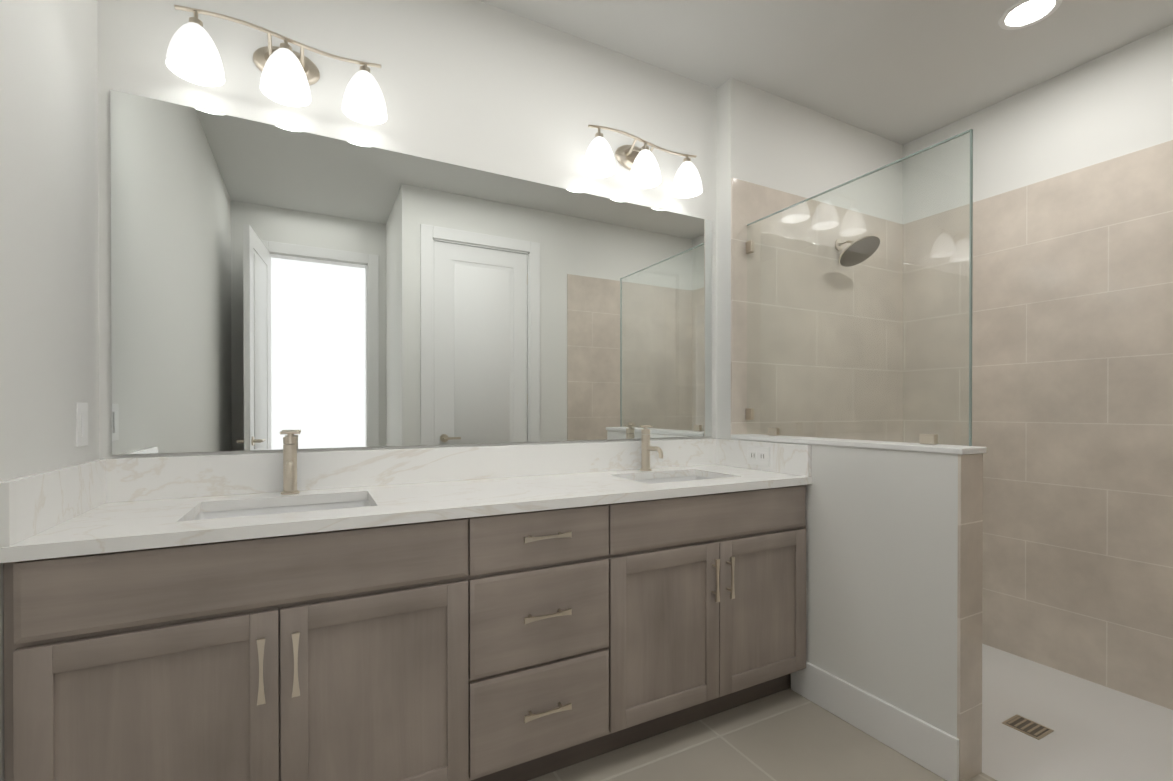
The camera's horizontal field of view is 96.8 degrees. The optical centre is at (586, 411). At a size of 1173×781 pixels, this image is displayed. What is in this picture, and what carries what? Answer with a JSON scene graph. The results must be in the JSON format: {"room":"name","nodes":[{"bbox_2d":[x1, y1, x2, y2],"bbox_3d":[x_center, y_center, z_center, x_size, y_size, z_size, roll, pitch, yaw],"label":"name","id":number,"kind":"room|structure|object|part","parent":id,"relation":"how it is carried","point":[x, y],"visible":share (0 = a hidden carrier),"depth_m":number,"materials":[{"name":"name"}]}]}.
{"room":"bathroom","nodes":[
{"label":"bathroom","id":0,"kind":"room"},
{"bbox_2d":[0,0,98,780],"bbox_3d":[-0.785,-0.212,0.206,0.100,2.760,2.890,0,0,-28],"label":"wall","id":1,"kind":"structure","parent":0,"point":[49,329],"depth_m":1.22,"materials":[{"name":"white paint"}]},
{"bbox_2d":[0,458,107,544],"bbox_3d":[-1.268,0.200,1.257,0.020,0.127,0.538,0,0,-28],"label":"backsplash","id":2,"kind":"structure","parent":1,"relation":"attached to","point":[30,505],"depth_m":1.17,"materials":[{"name":"white stone"}]},
{"bbox_2d":[76,402,87,446],"bbox_3d":[-1.347,0.033,1.392,0.008,0.116,0.070,0,0,-28],"label":"switch plate","id":3,"kind":"object","parent":1,"relation":"attached to","point":[81,424],"visible":1,"depth_m":1.38,"materials":[{"name":"white plastic"}]},
{"bbox_2d":[97,0,716,458],"bbox_3d":[-0.451,-0.220,2.070,2.426,2.760,0.100,0,0,-28],"label":"wall","id":4,"kind":"structure","parent":0,"point":[477,84],"depth_m":1.96,"materials":[{"name":"white paint"}]},
{"bbox_2d":[166,5,386,124],"bbox_3d":[-0.953,-1.102,1.652,0.600,0.197,0.164,0,0,-28],"label":"sconce","id":5,"kind":"object","parent":4,"relation":"attached to","point":[289,75],"visible":1,"depth_m":1.62,"materials":[{"name":"white glass"}]},
{"bbox_2d":[110,90,711,454],"bbox_3d":[-0.384,-0.408,2.042,2.260,1.061,0.006,0,0,-28],"label":"mirror","id":6,"kind":"object","parent":4,"relation":"attached to","point":[269,282],"visible":1,"depth_m":1.84,"materials":[{"name":"silver mirror"}]},
{"bbox_2d":[582,125,702,197],"bbox_3d":[0.251,-1.104,2.285,0.600,0.197,0.164,0,0,-28],"label":"sconce","id":7,"kind":"object","parent":4,"relation":"attached to","point":[641,164],"visible":1,"depth_m":2.26,"materials":[{"name":"white glass"}]},
{"bbox_2d":[108,438,715,500],"bbox_3d":[-0.378,0.197,2.040,2.324,0.127,0.020,0,0,-28],"label":"backsplash","id":8,"kind":"structure","parent":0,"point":[139,478],"depth_m":1.84,"materials":[{"name":"white stone"}]},
{"bbox_2d":[528,688,996,780],"bbox_3d":[0.278,1.251,0.828,2.556,0.170,2.990,0,0,-28],"label":"floor","id":9,"kind":"structure","parent":0,"point":[789,734],"depth_m":1.76,"materials":[{"name":"tile"}]},
{"bbox_2d":[0,469,811,780],"bbox_3d":[-0.247,0.726,1.792,2.322,0.870,0.583,0,0,-28],"label":"bathroom vanity","id":10,"kind":"object","parent":9,"relation":"on","point":[482,613],"depth_m":1.38,"materials":[{"name":"beige wood"}]},
{"bbox_3d":[-0.932,0.754,1.131,0.453,0.560,0.050,0,0,-28],"label":"door","id":11,"kind":"part","parent":10,"relation":"part of","materials":[{"name":"beige wood"}]},
{"bbox_3d":[-0.528,0.753,1.344,0.453,0.560,0.050,0,0,-28],"label":"door","id":12,"kind":"part","parent":10,"relation":"part of","materials":[{"name":"beige wood"}]},
{"bbox_2d":[0,465,811,556],"bbox_3d":[-0.252,0.276,1.800,2.324,0.030,0.563,0,0,-28],"label":"countertop","id":13,"kind":"structure","parent":10,"relation":"on","point":[162,519],"depth_m":1.52,"materials":[{"name":"white stone"}]},
{"bbox_2d":[184,493,371,520],"bbox_3d":[-0.854,0.354,1.488,0.510,0.147,0.360,0,0,-28],"label":"sink","id":14,"kind":"object","parent":13,"relation":"in","point":[309,502],"depth_m":1.60,"materials":[{"name":"white ceramic"}]},
{"bbox_2d":[280,431,299,492],"bbox_3d":[-0.929,0.162,1.628,0.056,0.200,0.151,0,0,-28],"label":"faucet","id":15,"kind":"object","parent":13,"relation":"on","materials":[{"name":"gold metal"}]},
{"bbox_2d":[640,425,663,472],"bbox_3d":[0.286,0.159,2.266,0.056,0.200,0.151,0,0,-28],"label":"faucet","id":16,"kind":"object","parent":13,"relation":"on","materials":[{"name":"gold metal"}]},
{"bbox_2d":[628,473,715,484],"bbox_3d":[0.360,0.351,2.126,0.510,0.147,0.360,0,0,-28],"label":"sink","id":17,"kind":"object","parent":13,"relation":"in","point":[649,477],"depth_m":2.28,"materials":[{"name":"white ceramic"}]},
{"bbox_3d":[-0.123,0.898,1.557,0.450,0.268,0.050,0,0,-28],"label":"drawer","id":18,"kind":"part","parent":10,"relation":"part of","materials":[{"name":"beige wood"}]},
{"bbox_3d":[-0.123,0.613,1.556,0.450,0.281,0.050,0,0,-28],"label":"drawer","id":19,"kind":"part","parent":10,"relation":"part of","materials":[{"name":"beige wood"}]},
{"bbox_3d":[-0.123,0.379,1.555,0.450,0.160,0.050,0,0,-28],"label":"drawer","id":20,"kind":"part","parent":10,"relation":"part of","materials":[{"name":"beige wood"}]},
{"bbox_3d":[0.282,0.751,1.769,0.453,0.560,0.050,0,0,-28],"label":"door","id":21,"kind":"part","parent":10,"relation":"part of","materials":[{"name":"beige wood"}]},
{"bbox_3d":[0.687,0.750,1.982,0.453,0.560,0.050,0,0,-28],"label":"door","id":22,"kind":"part","parent":10,"relation":"part of","materials":[{"name":"beige wood"}]},
{"bbox_2d":[716,78,902,441],"bbox_3d":[1.297,-0.139,2.928,1.467,2.930,0.208,0,0,-28],"label":"wall","id":23,"kind":"structure","parent":0,"point":[775,153],"depth_m":2.72,"materials":[{"name":"beige tile"}]},
{"bbox_2d":[835,235,879,266],"bbox_3d":[1.428,-0.865,2.754,0.212,0.157,0.216,0,0,-28],"label":"shower head","id":24,"kind":"object","parent":23,"relation":"attached to","point":[852,256],"depth_m":2.74},
{"bbox_2d":[478,0,1172,144],"bbox_3d":[0.870,-1.646,1.126,3.893,0.100,2.990,0,0,-28],"label":"ceiling","id":25,"kind":"structure","parent":0,"point":[902,72],"depth_m":2.27,"materials":[{"name":"white paint"}]},
{"bbox_2d":[998,0,1061,29],"bbox_3d":[1.770,-1.597,2.079,0.196,0.006,0.196,0,0,-28],"label":"recessed light","id":26,"kind":"object","parent":25,"relation":"in","point":[1024,14],"visible":1,"depth_m":2.09,"materials":[{"name":"white paint"}]},
{"bbox_2d":[731,434,986,780],"bbox_3d":[0.988,0.670,2.084,0.144,1.120,1.005,0,0,-28],"label":"wall","id":27,"kind":"structure","parent":0,"point":[894,554],"depth_m":1.78,"materials":[{"name":"white paint"}]},
{"bbox_2d":[716,438,810,476],"bbox_3d":[0.772,0.196,2.329,0.020,0.127,0.538,0,0,-28],"label":"backsplash","id":28,"kind":"structure","parent":27,"relation":"attached to","point":[784,457],"depth_m":2.24,"materials":[{"name":"white stone"}]},
{"bbox_2d":[747,446,769,466],"bbox_3d":[0.763,0.195,2.315,0.008,0.084,0.130,0,0,-28],"label":"electrical outlet plate","id":29,"kind":"object","parent":28,"relation":"attached to","point":[758,455],"visible":1,"depth_m":2.31,"materials":[{"name":"white plastic"}]},
{"bbox_2d":[746,129,972,445],"bbox_3d":[1.012,-0.401,2.107,0.024,1.020,0.977,0,0,-28],"label":"glass panel","id":30,"kind":"object","parent":27,"relation":"on","point":[932,439],"visible":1,"depth_m":1.94,"materials":[{"name":"grey"}]},
{"bbox_2d":[791,661,958,780],"bbox_3d":[1.006,1.088,1.896,0.013,0.146,0.635,0,0,-28],"label":"baseboard","id":31,"kind":"structure","parent":27,"relation":"attached to","point":[930,747],"depth_m":1.82,"materials":[{"name":"white paint"}]},
{"bbox_2d":[902,24,1172,709],"bbox_3d":[2.380,-0.136,2.327,0.108,2.930,1.880,0,0,-28],"label":"wall","id":32,"kind":"structure","parent":0,"point":[1072,359],"depth_m":2.45,"materials":[{"name":"beige tile"}]},
{"label":"outside","id":33,"kind":"structure","parent":0,"visible":0},
{"bbox_2d":[982,644,1172,780],"bbox_3d":[1.790,1.280,2.136,1.337,0.100,2.080,0,0,-28],"label":"pan","id":34,"kind":"object","parent":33,"point":[1101,733],"visible":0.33,"depth_m":2.02,"materials":[{"name":"white"}]},
{"bbox_2d":[1002,714,1053,739],"bbox_3d":[1.722,1.228,2.032,0.120,0.005,0.120,0,0,-28],"label":"shower drain","id":35,"kind":"object","parent":34,"relation":"on","point":[1033,729],"visible":1,"depth_m":2.03,"materials":[{"name":"silver metal"}]}
]}

